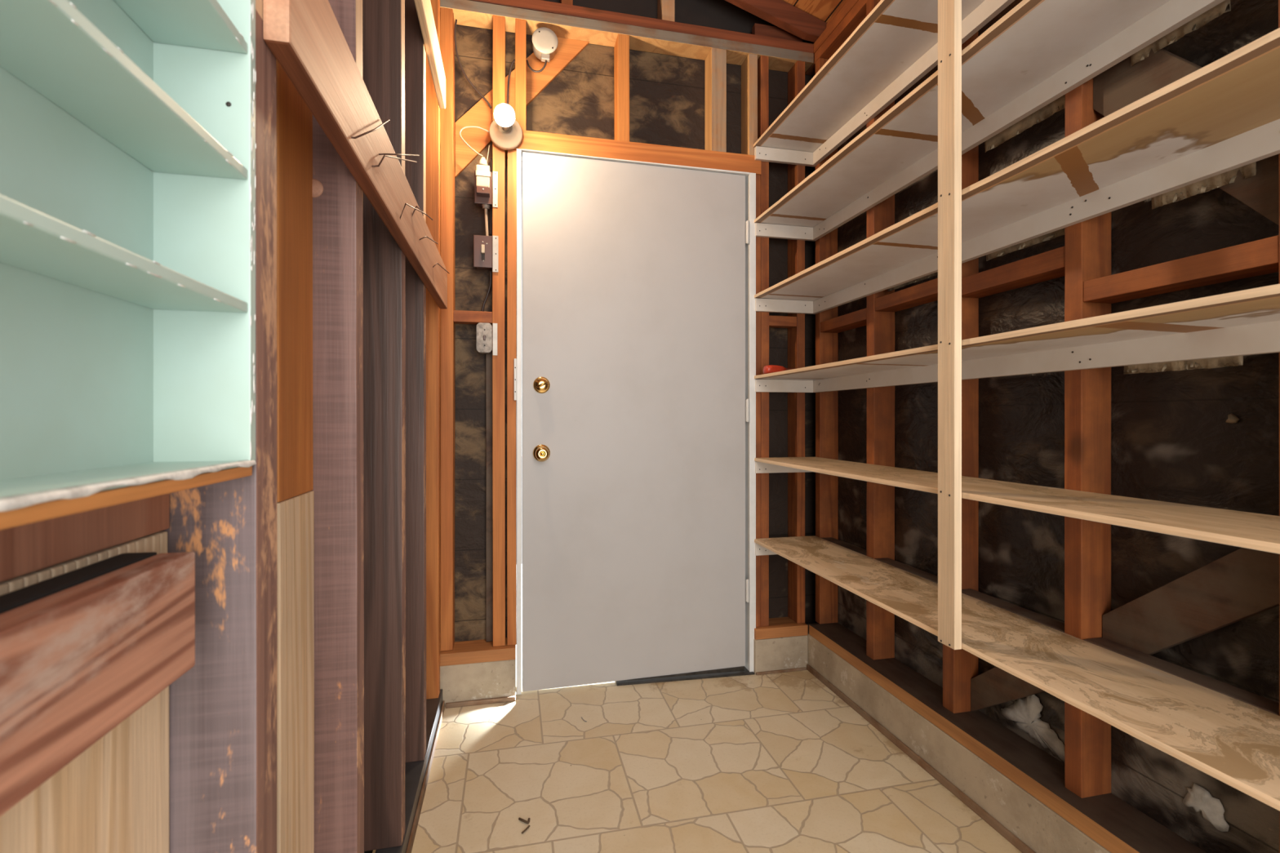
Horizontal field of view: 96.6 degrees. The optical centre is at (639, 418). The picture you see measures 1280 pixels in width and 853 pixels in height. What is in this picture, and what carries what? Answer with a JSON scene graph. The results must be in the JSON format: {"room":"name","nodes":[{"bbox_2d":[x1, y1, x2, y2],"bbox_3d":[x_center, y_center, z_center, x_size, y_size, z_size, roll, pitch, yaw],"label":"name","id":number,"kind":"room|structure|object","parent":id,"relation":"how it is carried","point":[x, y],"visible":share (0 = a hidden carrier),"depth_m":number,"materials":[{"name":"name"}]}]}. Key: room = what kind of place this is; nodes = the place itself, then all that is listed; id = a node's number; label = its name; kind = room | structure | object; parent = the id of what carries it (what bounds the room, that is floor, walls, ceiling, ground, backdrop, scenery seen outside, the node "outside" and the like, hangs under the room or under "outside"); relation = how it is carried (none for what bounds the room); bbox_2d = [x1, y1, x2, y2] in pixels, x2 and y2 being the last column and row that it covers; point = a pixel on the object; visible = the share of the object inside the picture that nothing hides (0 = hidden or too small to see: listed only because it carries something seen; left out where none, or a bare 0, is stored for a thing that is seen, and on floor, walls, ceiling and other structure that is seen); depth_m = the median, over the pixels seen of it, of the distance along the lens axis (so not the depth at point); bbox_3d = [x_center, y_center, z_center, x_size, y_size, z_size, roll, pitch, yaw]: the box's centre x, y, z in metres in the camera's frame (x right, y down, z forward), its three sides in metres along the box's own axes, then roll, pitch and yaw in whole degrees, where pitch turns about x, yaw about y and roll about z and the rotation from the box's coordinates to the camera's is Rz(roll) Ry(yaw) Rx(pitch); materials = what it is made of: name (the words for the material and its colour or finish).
{"room":"storage room","nodes":[
{"label":"storage room","id":0,"kind":"room"},
{"bbox_2d":[440,0,817,641],"bbox_3d":[-0.021,-0.607,2.344,1.786,3.300,0.030,0,0,-13],"label":"wall","id":1,"kind":"structure","parent":0,"point":[667,91],"depth_m":2.29,"materials":[{"name":"brown paper"}]},
{"bbox_2d":[406,701,444,852],"bbox_3d":[-0.387,1.028,0.632,0.006,0.030,2.903,0,0,-13],"label":"baseboard","id":2,"kind":"structure","parent":1,"relation":"attached to","point":[412,836],"depth_m":1.58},
{"bbox_2d":[440,659,515,706],"bbox_3d":[-0.639,0.968,2.133,0.339,0.150,0.112,0,0,-13],"label":"concrete curb","id":3,"kind":"object","parent":1,"relation":"attached to","point":[494,679],"depth_m":2.09,"materials":[{"name":"concrete"}]},
{"bbox_2d":[440,637,515,666],"bbox_3d":[-0.639,0.872,2.133,0.339,0.044,0.112,0,0,-13],"label":"plate","id":4,"kind":"object","parent":3,"relation":"on","point":[464,652],"visible":0.54,"depth_m":2.10,"materials":[{"name":"brown wood"}]},
{"bbox_2d":[440,7,454,651],"bbox_3d":[-0.715,-0.329,2.120,0.046,2.355,0.073,0,0,-13],"label":"stud","id":5,"kind":"object","parent":4,"relation":"on","point":[446,15],"visible":0.9,"depth_m":2.09,"materials":[{"name":"orange wood"}]},
{"bbox_2d":[453,18,491,108],"bbox_3d":[-0.625,-1.326,2.135,0.136,0.302,0.018,0,0,-22],"label":"cable","id":6,"kind":"object","parent":5,"relation":"attached to","point":[455,21],"visible":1,"depth_m":2.12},
{"bbox_2d":[485,352,493,641],"bbox_3d":[-0.577,0.296,2.188,0.028,1.106,0.033,0,0,-13],"label":"batten","id":7,"kind":"object","parent":4,"relation":"on","point":[489,508],"visible":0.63,"depth_m":2.17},
{"bbox_2d":[492,14,505,646],"bbox_3d":[-0.535,-0.329,2.161,0.047,2.355,0.073,0,0,-13],"label":"stud","id":8,"kind":"object","parent":4,"relation":"on","point":[499,22],"visible":0.91,"depth_m":2.13,"materials":[{"name":"orange wood"}]},
{"bbox_2d":[453,310,492,324],"bbox_3d":[-0.623,-0.379,2.132,0.140,0.043,0.048,0,0,-13],"label":"blocking","id":9,"kind":"object","parent":8,"relation":"attached to","point":[460,317],"depth_m":2.11,"materials":[{"name":"brown wood"}]},
{"bbox_2d":[474,156,497,209],"bbox_3d":[-0.573,-0.876,2.125,0.084,0.174,0.093,0,0,-13],"label":"outlet box","id":10,"kind":"object","parent":8,"relation":"attached to","point":[482,175],"visible":0.98,"depth_m":2.11,"materials":[{"name":"grey metal"}]},
{"bbox_2d":[484,208,488,235],"bbox_3d":[-0.576,-0.736,2.139,0.016,0.108,0.011,0,0,14],"label":"cable","id":11,"kind":"object","parent":10,"relation":"attached to","point":[486,209],"visible":0.94,"depth_m":2.13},
{"bbox_2d":[473,235,498,272],"bbox_3d":[-0.576,-0.614,2.134,0.089,0.135,0.073,0,0,-13],"label":"light switch","id":12,"kind":"object","parent":8,"relation":"attached to","point":[486,248],"visible":1,"depth_m":2.12,"materials":[{"name":"brown metal"}]},
{"bbox_2d":[481,270,491,311],"bbox_3d":[-0.583,-0.484,2.166,0.040,0.157,0.010,0,0,6],"label":"cable","id":13,"kind":"object","parent":8,"relation":"attached to","point":[490,283],"visible":0.92,"depth_m":2.16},
{"bbox_2d":[476,322,497,355],"bbox_3d":[-0.572,-0.297,2.134,0.076,0.120,0.066,0,0,-13],"label":"light switch","id":14,"kind":"object","parent":8,"relation":"attached to","point":[486,334],"visible":1,"depth_m":2.11,"materials":[{"name":"paint"}]},
{"bbox_2d":[489,157,492,235],"bbox_3d":[-0.570,-0.852,2.181,0.012,0.290,0.014,0,0,-13],"label":"cable","id":15,"kind":"object","parent":8,"relation":"attached to","point":[491,158],"visible":0.48,"depth_m":2.18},
{"bbox_2d":[455,36,589,177],"bbox_3d":[-0.454,-1.213,2.224,0.510,0.585,0.015,0,0,-13],"label":"diagonal brace","id":16,"kind":"object","parent":8,"relation":"attached to","point":[480,114],"visible":0.77,"depth_m":2.20,"materials":[{"name":"brown wood"}]},
{"bbox_2d":[440,0,813,72],"bbox_3d":[-0.008,-1.527,2.287,1.505,0.043,0.088,0,0,-13],"label":"plate","id":17,"kind":"object","parent":8,"relation":"on","point":[467,12],"visible":0.73,"depth_m":2.25,"materials":[{"name":"brown wood"}]},
{"bbox_2d":[532,26,558,62],"bbox_3d":[-0.365,-1.427,2.185,0.098,0.117,0.062,0,0,-13],"label":"junction box cover","id":18,"kind":"object","parent":17,"relation":"attached to","point":[544,40],"visible":1,"depth_m":2.16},
{"bbox_2d":[526,59,546,72],"bbox_3d":[-0.397,-1.350,2.177,0.083,0.056,0.016,0,0,10],"label":"cable","id":19,"kind":"object","parent":18,"relation":"attached to","point":[545,62],"visible":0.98,"depth_m":2.17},
{"bbox_2d":[506,149,516,645],"bbox_3d":[-0.490,-0.081,2.179,0.036,1.859,0.088,0,0,-13],"label":"stud","id":20,"kind":"object","parent":4,"relation":"on","point":[512,154],"visible":0.95,"depth_m":2.14,"materials":[{"name":"orange wood"}]},
{"bbox_2d":[445,695,515,708],"bbox_3d":[-0.582,1.035,2.083,0.247,0.017,0.011,0,0,-13],"label":"baseboard","id":21,"kind":"structure","parent":1,"relation":"attached to","point":[508,699],"depth_m":2.08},
{"bbox_2d":[488,103,522,150],"bbox_3d":[-0.481,-1.062,2.042,0.120,0.120,0.174,0,0,-13],"label":"lampholder","id":22,"kind":"object","parent":1,"relation":"attached to","point":[505,132],"visible":1,"depth_m":2.08,"materials":[{"name":"ceramic"}]},
{"bbox_2d":[459,125,489,156],"bbox_3d":[-0.607,-1.021,2.094,0.110,0.113,0.018,0,0,-17],"label":"cable","id":23,"kind":"object","parent":22,"relation":"attached to","point":[468,126],"visible":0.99,"depth_m":2.09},
{"bbox_2d":[505,129,760,174],"bbox_3d":[-0.011,-1.049,2.284,1.029,0.077,0.092,0,0,-13],"label":"header","id":24,"kind":"object","parent":1,"relation":"attached to","point":[532,140],"depth_m":2.24,"materials":[{"name":"orange wood"}]},
{"bbox_2d":[515,17,526,129],"bbox_3d":[-0.456,-1.297,2.178,0.041,0.419,0.072,0,0,-13],"label":"stud","id":25,"kind":"object","parent":24,"relation":"on","point":[520,24],"visible":0.76,"depth_m":2.14,"materials":[{"name":"orange wood"}]},
{"bbox_2d":[506,58,515,104],"bbox_3d":[-0.486,-1.248,2.171,0.044,0.263,0.013,0,0,-23],"label":"cable","id":26,"kind":"object","parent":25,"relation":"attached to","point":[513,60],"visible":0.69,"depth_m":2.17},
{"bbox_2d":[613,33,629,141],"bbox_3d":[-0.073,-1.297,2.273,0.047,0.419,0.086,0,0,-13],"label":"stud","id":27,"kind":"object","parent":24,"relation":"on","point":[621,49],"visible":0.83,"depth_m":2.23,"materials":[{"name":"orange wood"}]},
{"bbox_2d":[704,47,726,151],"bbox_3d":[0.312,-1.297,2.358,0.063,0.419,0.087,0,0,-13],"label":"stud","id":28,"kind":"object","parent":24,"relation":"on","point":[715,70],"visible":0.84,"depth_m":2.32,"materials":[{"name":"brown wood"}]},
{"bbox_2d":[741,53,757,155],"bbox_3d":[0.458,-1.297,2.392,0.039,0.419,0.087,0,0,-13],"label":"stud","id":29,"kind":"object","parent":24,"relation":"on","point":[749,66],"visible":0.84,"depth_m":2.35,"materials":[{"name":"brown wood"}]},
{"bbox_2d":[514,148,755,694],"bbox_3d":[-0.001,0.014,2.254,0.971,2.058,0.153,0,0,-13],"label":"door","id":30,"kind":"structure","parent":1,"relation":"in","point":[639,277],"depth_m":2.24,"materials":[{"name":"grey paint"}]},
{"bbox_2d":[471,0,813,53],"bbox_3d":[-0.009,-1.570,2.290,1.506,0.044,0.088,0,0,-13],"label":"ceiling beam","id":31,"kind":"structure","parent":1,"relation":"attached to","point":[536,5],"depth_m":2.26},
{"bbox_2d":[560,0,573,4],"bbox_3d":[-0.289,-1.745,2.234,0.044,0.307,0.068,0,0,-13],"label":"stud","id":32,"kind":"object","parent":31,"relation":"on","point":[565,2],"visible":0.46,"depth_m":2.20,"materials":[{"name":"brown wood"}]},
{"bbox_2d":[657,0,675,21],"bbox_3d":[0.106,-1.681,2.319,0.054,0.180,0.078,0,0,-13],"label":"stud","id":33,"kind":"object","parent":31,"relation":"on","point":[665,8],"visible":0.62,"depth_m":2.28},
{"bbox_2d":[751,22,802,41],"bbox_3d":[0.584,-1.623,2.421,0.220,0.066,0.030,0,0,-13],"label":"block","id":34,"kind":"object","parent":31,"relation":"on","point":[757,28],"visible":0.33,"depth_m":2.40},
{"bbox_2d":[753,635,808,674],"bbox_3d":[0.572,0.973,2.411,0.236,0.140,0.125,0,0,-13],"label":"concrete curb","id":35,"kind":"object","parent":1,"relation":"attached to","point":[788,652],"depth_m":2.35,"materials":[{"name":"concrete"}]},
{"bbox_2d":[754,617,808,639],"bbox_3d":[0.574,0.881,2.405,0.234,0.043,0.111,0,0,-13],"label":"plate","id":36,"kind":"object","parent":35,"relation":"on","point":[781,627],"visible":0.73,"depth_m":2.36,"materials":[{"name":"brown wood"}]},
{"bbox_2d":[755,174,760,626],"bbox_3d":[0.478,-0.075,2.396,0.027,1.870,0.088,0,0,-13],"label":"stud","id":37,"kind":"object","parent":36,"relation":"on","point":[757,176],"visible":0.4,"depth_m":2.35,"materials":[{"name":"brown wood"}]},
{"bbox_2d":[757,55,768,626],"bbox_3d":[0.508,-0.323,2.403,0.038,2.366,0.088,0,0,-13],"label":"stud","id":38,"kind":"object","parent":36,"relation":"on","point":[763,60],"visible":0.48,"depth_m":2.36,"materials":[{"name":"brown wood"}]},
{"bbox_2d":[768,315,796,328],"bbox_3d":[0.592,-0.410,2.404,0.127,0.042,0.046,0,0,-13],"label":"blocking","id":39,"kind":"object","parent":38,"relation":"attached to","point":[782,322],"depth_m":2.38,"materials":[{"name":"brown wood"}]},
{"bbox_2d":[787,60,804,623],"bbox_3d":[0.669,-0.323,2.439,0.039,2.366,0.088,0,0,-13],"label":"stud","id":40,"kind":"object","parent":36,"relation":"on","point":[796,75],"visible":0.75,"depth_m":2.40,"materials":[{"name":"brown wood"}]},
{"bbox_2d":[755,666,806,675],"bbox_3d":[0.582,1.038,2.345,0.223,0.010,0.008,0,0,-13],"label":"trim","id":41,"kind":"structure","parent":1,"relation":"attached to","point":[805,668],"depth_m":2.34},
{"bbox_2d":[372,670,1022,852],"bbox_3d":[0.249,1.068,0.866,1.585,0.050,3.080,0,0,-13],"label":"floor","id":42,"kind":"structure","parent":0,"point":[780,762],"depth_m":1.65,"materials":[{"name":"stone"}]},
{"bbox_2d":[375,688,442,852],"bbox_3d":[-0.418,1.007,0.625,0.060,0.074,2.903,0,0,-13],"label":"plate","id":43,"kind":"object","parent":42,"relation":"on","point":[415,771],"visible":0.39,"depth_m":1.55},
{"bbox_2d":[160,0,277,852],"bbox_3d":[-0.422,-0.493,0.573,0.085,2.928,0.054,0,0,-13],"label":"stud","id":44,"kind":"object","parent":43,"relation":"on","point":[223,709],"visible":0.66,"depth_m":0.55,"materials":[{"name":"wood"}]},
{"bbox_2d":[312,0,364,852],"bbox_3d":[-0.502,-0.493,0.931,0.085,2.928,0.049,0,0,-13],"label":"stud","id":45,"kind":"object","parent":43,"relation":"on","point":[337,196],"visible":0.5,"depth_m":0.91,"materials":[{"name":"brown wood"}]},
{"bbox_2d":[413,0,445,108],"bbox_3d":[-0.503,-1.119,1.173,0.022,0.105,1.610,0,0,-13],"label":"wall rail","id":46,"kind":"object","parent":45,"relation":"attached to","point":[424,7],"visible":1,"depth_m":1.67,"materials":[{"name":"brown wood"}]},
{"bbox_2d":[362,0,405,851],"bbox_3d":[-0.587,-0.493,1.308,0.085,2.928,0.048,0,0,-13],"label":"stud","id":47,"kind":"object","parent":43,"relation":"on","point":[383,20],"visible":0.79,"depth_m":1.29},
{"bbox_2d":[263,0,449,309],"bbox_3d":[-0.506,-0.459,1.278,0.060,0.157,1.435,0,0,-13],"label":"wall rail","id":48,"kind":"object","parent":47,"relation":"attached to","point":[306,37],"visible":1,"depth_m":0.79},
{"bbox_2d":[404,0,426,762],"bbox_3d":[-0.660,-0.493,1.633,0.085,2.928,0.047,0,0,-13],"label":"stud","id":49,"kind":"object","parent":43,"relation":"on","point":[415,48],"visible":0.5,"depth_m":1.61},
{"bbox_2d":[426,0,440,699],"bbox_3d":[-0.743,-0.493,1.993,0.081,2.928,0.047,0,0,-13],"label":"stud","id":50,"kind":"object","parent":43,"relation":"on","point":[433,310],"visible":0.46,"depth_m":1.98,"materials":[{"name":"orange wood"}]},
{"bbox_2d":[782,0,844,42],"bbox_3d":[0.336,-1.911,0.900,1.950,0.634,3.110,0,0,-13],"label":"ceiling","id":51,"kind":"structure","parent":0,"point":[823,10],"depth_m":2.33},
{"bbox_2d":[837,0,1279,852],"bbox_3d":[1.145,-0.357,1.067,0.030,2.800,3.080,0,0,-13],"label":"wall","id":52,"kind":"structure","parent":0,"point":[1172,442],"depth_m":1.26,"materials":[{"name":"black paper"}]},
{"bbox_2d":[806,664,1035,852],"bbox_3d":[1.016,1.032,0.953,0.010,0.022,2.914,0,0,-13],"label":"baseboard","id":53,"kind":"structure","parent":52,"relation":"attached to","point":[999,828],"depth_m":1.66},
{"bbox_2d":[805,622,1111,852],"bbox_3d":[1.073,0.970,1.023,0.131,0.146,3.027,0,0,-13],"label":"concrete curb","id":54,"kind":"object","parent":52,"relation":"attached to","point":[1033,823],"depth_m":1.57,"materials":[{"name":"concrete"}]},
{"bbox_2d":[808,622,1206,852],"bbox_3d":[1.086,0.876,0.966,0.132,0.044,2.910,0,0,-13],"label":"plate","id":55,"kind":"object","parent":54,"relation":"on","point":[1111,822],"visible":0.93,"depth_m":1.45,"materials":[{"name":"brown wood"}]},
{"bbox_2d":[815,57,838,624],"bbox_3d":[0.786,-0.326,2.400,0.087,2.361,0.038,0,0,-13],"label":"stud","id":56,"kind":"object","parent":55,"relation":"on","point":[826,343],"visible":0.57,"depth_m":2.38,"materials":[{"name":"brown wood"}]},
{"bbox_2d":[820,307,866,333],"bbox_3d":[0.825,-0.382,2.227,0.083,0.042,0.318,0,0,-13],"label":"blocking","id":57,"kind":"object","parent":56,"relation":"attached to","point":[855,319],"depth_m":2.21,"materials":[{"name":"brown wood"}]},
{"bbox_2d":[822,537,866,555],"bbox_3d":[0.811,0.515,2.223,0.055,0.042,0.318,0,0,-13],"label":"dusty blocking","id":58,"kind":"object","parent":56,"relation":"attached to","point":[836,541],"visible":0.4,"depth_m":2.23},
{"bbox_2d":[866,0,894,659],"bbox_3d":[0.865,-0.326,2.049,0.087,2.361,0.046,0,0,-13],"label":"stud","id":59,"kind":"object","parent":55,"relation":"on","point":[880,504],"visible":0.53,"depth_m":2.03,"materials":[{"name":"brown wood"}]},
{"bbox_2d":[753,0,1014,166],"bbox_3d":[0.875,-1.099,1.165,0.281,0.066,2.490,0,0,-13],"label":"wall shelf","id":60,"kind":"object","parent":59,"relation":"attached to","point":[895,46],"visible":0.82,"depth_m":1.85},
{"bbox_2d":[937,0,961,649],"bbox_3d":[0.695,-0.574,1.280,0.020,2.165,0.051,0,0,-13],"label":"post","id":61,"kind":"object","parent":60,"relation":"attached to","point":[949,11],"visible":1,"depth_m":1.26,"materials":[{"name":"brown wood"}]},
{"bbox_2d":[754,27,1279,314],"bbox_3d":[0.875,-0.476,1.165,0.281,0.066,2.490,0,0,-13],"label":"wall shelf","id":62,"kind":"object","parent":61,"relation":"attached to","point":[1223,116],"visible":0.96,"depth_m":1.13,"materials":[{"name":"wood"}]},
{"bbox_2d":[754,284,1279,392],"bbox_3d":[0.873,-0.163,1.164,0.286,0.103,2.490,0,0,-13],"label":"wall shelf","id":63,"kind":"object","parent":61,"relation":"attached to","point":[1245,322],"depth_m":1.15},
{"bbox_2d":[1123,355,1243,374],"bbox_3d":[1.058,-0.121,1.119,0.010,0.052,0.201,0,0,-13],"label":"crumpled paper","id":64,"kind":"object","parent":63,"relation":"attached to","point":[1235,361],"visible":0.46,"depth_m":1.11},
{"bbox_2d":[754,457,1279,554],"bbox_3d":[0.875,0.191,1.165,0.281,0.062,2.490,0,0,-13],"label":"wall shelf","id":65,"kind":"object","parent":61,"relation":"attached to","point":[1251,531],"visible":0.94,"depth_m":1.09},
{"bbox_2d":[874,557,937,583],"bbox_3d":[0.891,0.514,1.863,0.055,0.042,0.329,0,0,-13],"label":"dusty blocking","id":66,"kind":"object","parent":59,"relation":"attached to","point":[933,578],"visible":0.33,"depth_m":1.87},
{"bbox_2d":[875,278,937,311],"bbox_3d":[0.907,-0.404,1.866,0.082,0.046,0.329,0,0,-13],"label":"blocking","id":67,"kind":"object","parent":59,"relation":"attached to","point":[925,292],"depth_m":1.86,"materials":[{"name":"brown wood"}]},
{"bbox_2d":[888,271,937,291],"bbox_3d":[0.891,-0.465,1.865,0.009,0.044,0.251,0,0,-13],"label":"crumpled paper","id":68,"kind":"object","parent":67,"relation":"on","point":[931,275],"visible":0.3,"depth_m":1.86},
{"bbox_2d":[942,31,978,713],"bbox_3d":[0.947,-0.326,1.683,0.087,2.361,0.046,0,0,-13],"label":"stud","id":69,"kind":"object","parent":55,"relation":"on","point":[959,666],"visible":0.32,"depth_m":1.66,"materials":[{"name":"brown wood"}]},
{"bbox_2d":[961,245,1064,297],"bbox_3d":[0.990,-0.378,1.497,0.082,0.050,0.337,0,0,-13],"label":"blocking","id":70,"kind":"object","parent":69,"relation":"attached to","point":[1050,264],"depth_m":1.47,"materials":[{"name":"brown wood"}]},
{"bbox_2d":[754,535,1279,811],"bbox_3d":[0.875,0.527,1.165,0.281,0.066,2.490,0,0,-13],"label":"wall shelf","id":71,"kind":"object","parent":69,"relation":"attached to","point":[1234,742],"visible":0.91,"depth_m":1.10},
{"bbox_2d":[970,666,1044,711],"bbox_3d":[1.011,0.668,1.501,0.018,0.373,0.337,0,0,-13],"label":"diagonal brace","id":72,"kind":"object","parent":55,"relation":"on","point":[996,686],"visible":0.48,"depth_m":1.57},
{"bbox_2d":[1064,78,1111,798],"bbox_3d":[1.030,-0.326,1.311,0.087,2.361,0.043,0,0,-13],"label":"stud","id":73,"kind":"object","parent":55,"relation":"on","point":[1087,243],"visible":0.59,"depth_m":1.29,"materials":[{"name":"brown wood"}]},
{"bbox_2d":[804,0,868,75],"bbox_3d":[1.094,-1.527,1.027,0.087,0.043,3.026,0,0,-13],"label":"plate","id":74,"kind":"object","parent":73,"relation":"on","point":[857,14],"visible":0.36,"depth_m":2.24,"materials":[{"name":"brown wood"}]},
{"bbox_2d":[813,0,858,53],"bbox_3d":[1.093,-1.571,1.027,0.090,0.046,3.026,0,0,-13],"label":"plate","id":75,"kind":"object","parent":74,"relation":"on","point":[850,4],"visible":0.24,"depth_m":2.26,"materials":[{"name":"brown wood"}]},
{"bbox_2d":[724,0,826,42],"bbox_3d":[-0.037,-1.887,2.220,1.700,0.588,0.039,0,0,-13],"label":"rafter","id":76,"kind":"object","parent":75,"relation":"on","point":[780,13],"visible":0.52,"depth_m":2.35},
{"bbox_2d":[826,0,848,27],"bbox_3d":[1.111,-1.621,0.967,0.034,0.056,2.900,0,0,-13],"label":"eave blocking","id":77,"kind":"object","parent":75,"relation":"on","point":[846,1],"visible":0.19,"depth_m":2.30,"materials":[{"name":"brown wood"}]},
{"bbox_2d":[961,588,1064,632],"bbox_3d":[0.975,0.515,1.493,0.055,0.042,0.337,0,0,-13],"label":"dusty blocking","id":78,"kind":"object","parent":73,"relation":"attached to","point":[1051,623],"visible":0.34,"depth_m":1.47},
{"bbox_2d":[984,94,1065,152],"bbox_3d":[0.983,-0.764,1.455,0.009,0.055,0.250,0,0,-13],"label":"crumpled paper","id":79,"kind":"object","parent":73,"relation":"attached to","point":[1059,104],"visible":0.44,"depth_m":1.45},
{"bbox_2d":[986,227,1064,261],"bbox_3d":[0.984,-0.462,1.456,0.008,0.050,0.250,0,0,-13],"label":"crumpled paper","id":80,"kind":"object","parent":73,"relation":"attached to","point":[1054,234],"visible":0.41,"depth_m":1.45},
{"bbox_2d":[1083,637,1279,715],"bbox_3d":[1.059,0.516,1.123,0.055,0.041,0.335,0,0,-13],"label":"dusty blocking","id":81,"kind":"object","parent":73,"relation":"attached to","point":[1251,699],"visible":0.49,"depth_m":1.10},
{"bbox_2d":[1278,0,1279,852],"bbox_3d":[1.113,-0.326,0.942,0.087,2.361,0.043,0,0,-13],"label":"stud","id":82,"kind":"object","parent":55,"relation":"on","point":[1278,0],"visible":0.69,"depth_m":0.95,"materials":[{"name":"brown wood"}]},
{"bbox_2d":[1083,235,1279,303],"bbox_3d":[1.073,-0.286,1.127,0.083,0.047,0.335,0,0,-13],"label":"blocking","id":83,"kind":"object","parent":82,"relation":"attached to","point":[1261,256],"depth_m":1.09,"materials":[{"name":"brown wood"}]},
{"bbox_2d":[1093,48,1279,225],"bbox_3d":[1.069,-0.610,1.126,0.020,0.591,0.335,0,0,-13],"label":"diagonal brace","id":84,"kind":"object","parent":83,"relation":"on","point":[1122,84],"visible":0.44,"depth_m":1.15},
{"bbox_2d":[1130,0,1231,66],"bbox_3d":[1.057,-0.769,1.124,0.010,0.046,0.171,0,0,-13],"label":"crumpled paper","id":85,"kind":"object","parent":84,"relation":"attached to","point":[1199,21],"visible":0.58,"depth_m":1.11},
{"bbox_2d":[1151,161,1256,208],"bbox_3d":[1.066,-0.458,1.085,0.009,0.058,0.170,0,0,-13],"label":"crumpled paper","id":86,"kind":"object","parent":84,"relation":"attached to","point":[1247,171],"visible":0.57,"depth_m":1.08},
{"bbox_2d":[1102,547,1279,655],"bbox_3d":[1.094,0.372,1.131,0.018,0.405,0.335,0,0,-13],"label":"diagonal brace","id":87,"kind":"object","parent":82,"relation":"attached to","point":[1242,584],"visible":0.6,"depth_m":1.11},
{"bbox_3d":[1.196,-0.326,0.571,0.087,2.361,0.043,0,0,-13],"label":"stud","id":88,"kind":"object","parent":55,"relation":"on","visible":0},
{"bbox_2d":[754,0,1224,240],"bbox_3d":[0.875,-0.785,1.165,0.281,0.066,2.490,0,0,-13],"label":"wall shelf","id":89,"kind":"object","parent":88,"relation":"attached to","point":[1039,51],"visible":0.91,"depth_m":1.39,"materials":[{"name":"wood"}]},
{"bbox_2d":[1000,694,1064,763],"bbox_3d":[1.028,0.782,1.492,0.011,0.142,0.209,0,0,-13],"label":"liner","id":90,"kind":"object","parent":52,"relation":"attached to","point":[1025,714],"visible":0.94,"depth_m":1.49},
{"bbox_2d":[1182,782,1229,831],"bbox_3d":[1.111,0.763,1.123,0.011,0.067,0.078,0,0,-13],"label":"liner","id":91,"kind":"object","parent":52,"relation":"attached to","point":[1212,810],"visible":1,"depth_m":1.12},
{"bbox_2d":[1225,413,1239,423],"bbox_3d":[1.120,-0.001,1.080,0.010,0.019,0.022,0,0,-13],"label":"chip","id":92,"kind":"object","parent":52,"relation":"attached to","point":[1232,419],"visible":1,"depth_m":1.08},
{"bbox_3d":[-0.508,-0.672,0.696,0.030,3.470,3.080,0,0,-13],"label":"wall","id":93,"kind":"structure","parent":0,"visible":0},
{"bbox_2d":[0,685,168,852],"bbox_3d":[-0.336,0.585,0.029,0.012,0.771,1.044,0,0,-13],"label":"board","id":94,"kind":"object","parent":93,"relation":"attached to","point":[113,797],"visible":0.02,"depth_m":0.46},
{"bbox_2d":[0,551,156,613],"bbox_3d":[-0.311,0.160,0.000,0.025,0.098,0.977,0,0,-13],"label":"spacer","id":95,"kind":"object","parent":94,"relation":"attached to","point":[20,597],"visible":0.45,"depth_m":0.39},
{"bbox_2d":[0,551,195,817],"bbox_3d":[-0.285,0.162,0.006,0.028,0.099,0.977,0,0,-13],"label":"plank","id":96,"kind":"object","parent":95,"relation":"attached to","point":[77,661],"visible":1,"depth_m":0.36,"materials":[{"name":"wood"}]},
{"bbox_2d":[0,531,167,595],"bbox_3d":[-0.336,0.153,0.029,0.010,0.094,1.043,0,0,-13],"label":"fluted lath","id":97,"kind":"object","parent":94,"relation":"on","point":[157,542],"visible":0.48,"depth_m":0.44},
{"bbox_2d":[0,493,169,582],"bbox_3d":[-0.336,0.080,0.029,0.014,0.052,1.044,0,0,-13],"label":"board","id":98,"kind":"object","parent":93,"relation":"attached to","point":[26,548],"visible":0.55,"depth_m":0.42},
{"bbox_2d":[0,0,256,529],"bbox_3d":[-0.299,-0.351,0.032,0.086,0.811,1.056,0,0,-13],"label":"shelving unit","id":99,"kind":"object","parent":93,"relation":"attached to","point":[128,145],"visible":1,"depth_m":0.46,"materials":[{"name":"green paint"}]},
{"bbox_2d":[0,194,247,312],"bbox_3d":[-0.299,-0.106,0.032,0.078,0.010,1.032,0,0,-13],"label":"shelf","id":100,"kind":"object","parent":99,"relation":"attached to","point":[40,251],"depth_m":0.39,"materials":[{"name":"green paint"}]},
{"bbox_2d":[0,0,247,179],"bbox_3d":[-0.299,-0.233,0.032,0.078,0.010,1.032,0,0,-13],"label":"shelf","id":101,"kind":"object","parent":99,"relation":"attached to","point":[53,58],"depth_m":0.40,"materials":[{"name":"green paint"}]},
{"bbox_2d":[114,0,247,53],"bbox_3d":[-0.299,-0.353,0.032,0.078,0.010,1.032,0,0,-13],"label":"shelf","id":102,"kind":"object","parent":99,"relation":"attached to","point":[162,26],"depth_m":0.51,"materials":[{"name":"green paint"}]},
{"bbox_2d":[275,58,313,502],"bbox_3d":[-0.513,-0.922,0.836,0.022,2.070,0.138,0,0,-13],"label":"board","id":103,"kind":"object","parent":93,"relation":"attached to","point":[295,468],"visible":0.63,"depth_m":0.82,"materials":[{"name":"orange wood"}]},
{"bbox_2d":[276,490,314,852],"bbox_3d":[-0.512,0.542,0.836,0.021,0.856,0.138,0,0,-13],"label":"board","id":104,"kind":"object","parent":93,"relation":"attached to","point":[295,515],"visible":0.72,"depth_m":0.83,"materials":[{"name":"beige wood"}]},
{"label":"outside","id":105,"kind":"structure","parent":0,"visible":0},
{"bbox_2d":[515,564,522,679],"bbox_3d":[-0.228,1.075,3.300,3.400,0.056,1.860,0,0,-13],"label":"ground","id":106,"kind":"structure","parent":105,"point":[522,564],"depth_m":2.71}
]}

